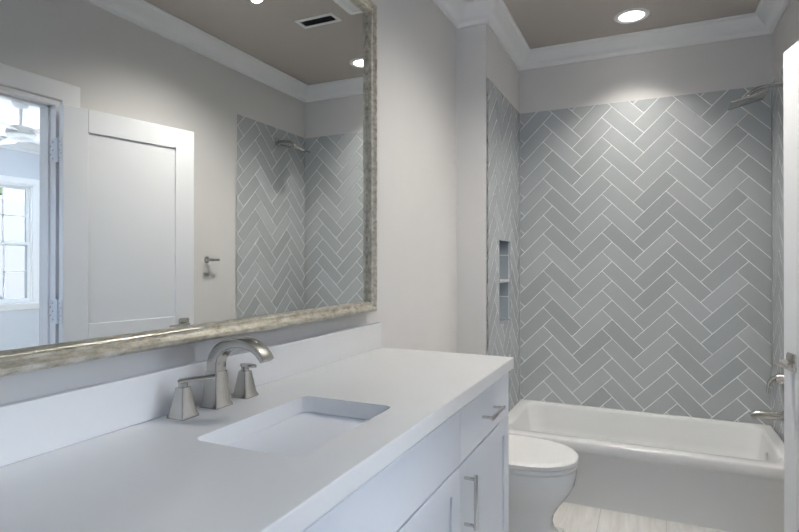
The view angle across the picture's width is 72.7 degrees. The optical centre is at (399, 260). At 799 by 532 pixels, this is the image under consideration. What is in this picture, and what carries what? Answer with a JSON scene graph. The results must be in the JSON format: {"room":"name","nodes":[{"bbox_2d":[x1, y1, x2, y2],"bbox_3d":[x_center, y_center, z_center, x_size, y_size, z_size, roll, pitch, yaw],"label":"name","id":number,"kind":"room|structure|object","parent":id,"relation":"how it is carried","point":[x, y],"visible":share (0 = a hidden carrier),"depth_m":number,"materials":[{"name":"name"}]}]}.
{"room":"bathroom","nodes":[
{"label":"bathroom","id":0,"kind":"room"},
{"bbox_2d":[0,0,456,404],"bbox_3d":[-0.378,-0.069,1.720,0.120,2.718,4.994,0,0,25],"label":"wall","id":1,"kind":"structure","parent":0,"point":[416,196],"depth_m":2.47,"materials":[{"name":"paint"}]},
{"bbox_2d":[0,0,376,376],"bbox_3d":[-0.487,-0.399,1.282,0.047,1.182,1.825,0,0,25],"label":"mirror","id":2,"kind":"object","parent":1,"relation":"attached to","point":[173,173],"visible":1,"depth_m":1.25,"materials":[{"name":"clear glass"}]},
{"bbox_2d":[0,322,380,465],"bbox_3d":[-0.472,0.296,1.344,0.020,0.099,1.860,0,0,25],"label":"backsplash","id":3,"kind":"structure","parent":1,"relation":"attached to","point":[30,427],"depth_m":1.09,"materials":[{"name":"white stone"}]},
{"bbox_2d":[433,0,476,28],"bbox_3d":[-0.443,-1.379,1.297,0.120,0.100,3.923,0,0,25],"label":"crown molding","id":4,"kind":"structure","parent":1,"relation":"attached to","point":[459,12],"depth_m":2.98,"materials":[{"name":"white paint"}]},
{"bbox_2d":[456,23,518,354],"bbox_3d":[0.579,-0.063,3.439,0.175,2.718,0.830,0,0,25],"label":"wall","id":5,"kind":"structure","parent":0,"point":[481,54],"depth_m":3.07,"materials":[{"name":"paint"}]},
{"bbox_2d":[486,77,519,411],"bbox_3d":[0.660,-0.027,3.396,0.008,1.986,0.820,0,0,25],"label":"wall tile","id":6,"kind":"structure","parent":5,"relation":"attached to","point":[503,163],"depth_m":3.35,"materials":[{"name":"tile"}]},
{"bbox_2d":[473,0,532,67],"bbox_3d":[0.650,-1.373,3.298,0.125,0.100,0.826,0,0,25],"label":"crown molding","id":7,"kind":"structure","parent":5,"relation":"attached to","point":[495,16],"depth_m":3.21,"materials":[{"name":"white paint"}]},
{"bbox_2d":[499,240,509,323],"bbox_3d":[0.610,0.128,3.392,0.100,0.505,0.270,0,0,25],"label":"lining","id":8,"kind":"object","parent":5,"relation":"attached to","point":[504,280],"visible":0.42,"depth_m":3.50,"materials":[{"name":"tile"}]},
{"bbox_2d":[503,0,759,48],"bbox_3d":[0.371,-1.489,1.378,1.771,0.120,4.994,0,0,25],"label":"ceiling","id":9,"kind":"structure","parent":0,"point":[542,23],"depth_m":3.15,"materials":[{"name":"paint"}]},
{"bbox_2d":[614,8,649,23],"bbox_3d":[1.349,-1.418,3.155,0.192,0.009,0.192,0,0,25],"label":"recessed light","id":10,"kind":"object","parent":9,"relation":"in","point":[632,15],"visible":0.98,"depth_m":3.14,"materials":[{"name":"white paint"}]},
{"bbox_2d":[553,502,728,531],"bbox_3d":[0.399,1.349,1.356,1.831,0.120,4.994,0,0,25],"label":"floor","id":11,"kind":"structure","parent":0,"point":[569,517],"depth_m":2.68,"materials":[{"name":"ceramic"}]},
{"bbox_2d":[292,366,513,531],"bbox_3d":[-0.219,0.838,1.224,0.578,0.901,1.834,0,0,25],"label":"bathroom vanity","id":12,"kind":"object","parent":11,"relation":"on","point":[454,477],"depth_m":1.36,"materials":[{"name":"paint"}]},
{"bbox_2d":[0,346,513,531],"bbox_3d":[-0.229,0.366,1.232,0.554,0.040,1.860,0,0,25],"label":"countertop","id":13,"kind":"structure","parent":12,"relation":"on","point":[161,474],"depth_m":0.94,"materials":[{"name":"white stone"}]},
{"bbox_2d":[164,336,275,421],"bbox_3d":[-0.378,0.262,1.266,0.184,0.167,0.252,0,0,25],"label":"faucet","id":14,"kind":"object","parent":13,"relation":"on","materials":[{"name":"silver metal"}]},
{"bbox_2d":[220,406,371,457],"bbox_3d":[-0.208,0.455,1.169,0.300,0.162,0.430,0,0,25],"label":"sink","id":15,"kind":"object","parent":13,"relation":"in","point":[299,431],"depth_m":1.23,"materials":[{"name":"white ceramic"}]},
{"bbox_2d":[509,435,577,531],"bbox_3d":[0.447,0.903,2.495,0.715,0.780,0.430,0,0,25],"label":"toilet","id":16,"kind":"object","parent":11,"relation":"on","point":[542,475],"visible":0.15,"depth_m":2.30,"materials":[{"name":"white ceramic"}]},
{"bbox_2d":[508,399,783,531],"bbox_3d":[1.335,1.124,3.102,1.452,0.342,0.776,0,0,25],"label":"bathtub","id":17,"kind":"object","parent":11,"relation":"on","point":[723,475],"visible":0.75,"depth_m":2.80,"materials":[{"name":"ceramic"}]},
{"bbox_2d":[519,34,772,427],"bbox_3d":[1.503,-0.063,3.535,1.771,2.718,0.120,0,0,25],"label":"wall","id":18,"kind":"structure","parent":0,"point":[745,62],"depth_m":3.43,"materials":[{"name":"paint"}]},
{"bbox_2d":[517,13,752,70],"bbox_3d":[1.427,-1.372,3.454,1.355,0.100,0.100,0,0,25],"label":"crown molding","id":19,"kind":"structure","parent":18,"relation":"attached to","point":[738,26],"depth_m":3.39,"materials":[{"name":"white paint"}]},
{"bbox_2d":[520,86,771,425],"bbox_3d":[1.501,-0.027,3.466,1.456,1.986,0.008,0,0,25],"label":"wall tile","id":20,"kind":"structure","parent":18,"relation":"attached to","point":[645,255],"depth_m":3.42,"materials":[{"name":"tile"}]},
{"bbox_2d":[772,0,798,442],"bbox_3d":[1.596,-0.080,1.769,0.120,2.740,6.740,0,0,25],"label":"wall","id":21,"kind":"structure","parent":0,"point":[785,35],"depth_m":2.88,"materials":[{"name":"paint"}]},
{"bbox_2d":[753,0,789,35],"bbox_3d":[1.130,-1.380,1.027,0.100,0.100,4.754,0,0,25],"label":"crown molding","id":22,"kind":"structure","parent":21,"relation":"attached to","point":[768,13],"depth_m":3.04,"materials":[{"name":"white paint"}]},
{"bbox_2d":[771,68,783,441],"bbox_3d":[1.993,-0.029,2.780,0.008,1.986,0.820,0,0,25],"label":"wall tile","id":23,"kind":"structure","parent":21,"relation":"attached to","point":[777,168],"depth_m":3.00,"materials":[{"name":"tile"}]},
{"bbox_2d":[728,81,782,110],"bbox_3d":[1.889,-0.886,2.870,0.250,0.119,0.170,0,0,25],"label":"shower head","id":24,"kind":"object","parent":23,"relation":"attached to","point":[750,97],"visible":0.79,"depth_m":2.86},
{"bbox_2d":[749,410,783,421],"bbox_3d":[1.928,0.809,2.847,0.164,0.068,0.068,0,0,25],"label":"spout","id":25,"kind":"object","parent":23,"relation":"attached to","point":[765,414],"visible":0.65,"depth_m":2.83,"materials":[{"name":"silver metal"}]},
{"bbox_2d":[766,368,783,392],"bbox_3d":[1.962,0.614,2.831,0.087,0.170,0.170,0,0,25],"label":"shower valve","id":26,"kind":"object","parent":23,"relation":"attached to","point":[778,378],"visible":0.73,"depth_m":2.83,"materials":[{"name":"silver metal"}]},
{"bbox_2d":[773,41,798,531],"bbox_3d":[1.337,0.263,1.611,0.298,2.030,0.692,0,0,25],"label":"bedroom door","id":27,"kind":"structure","parent":21,"relation":"in","point":[789,363],"depth_m":1.90,"materials":[{"name":"white paint"}]}
]}

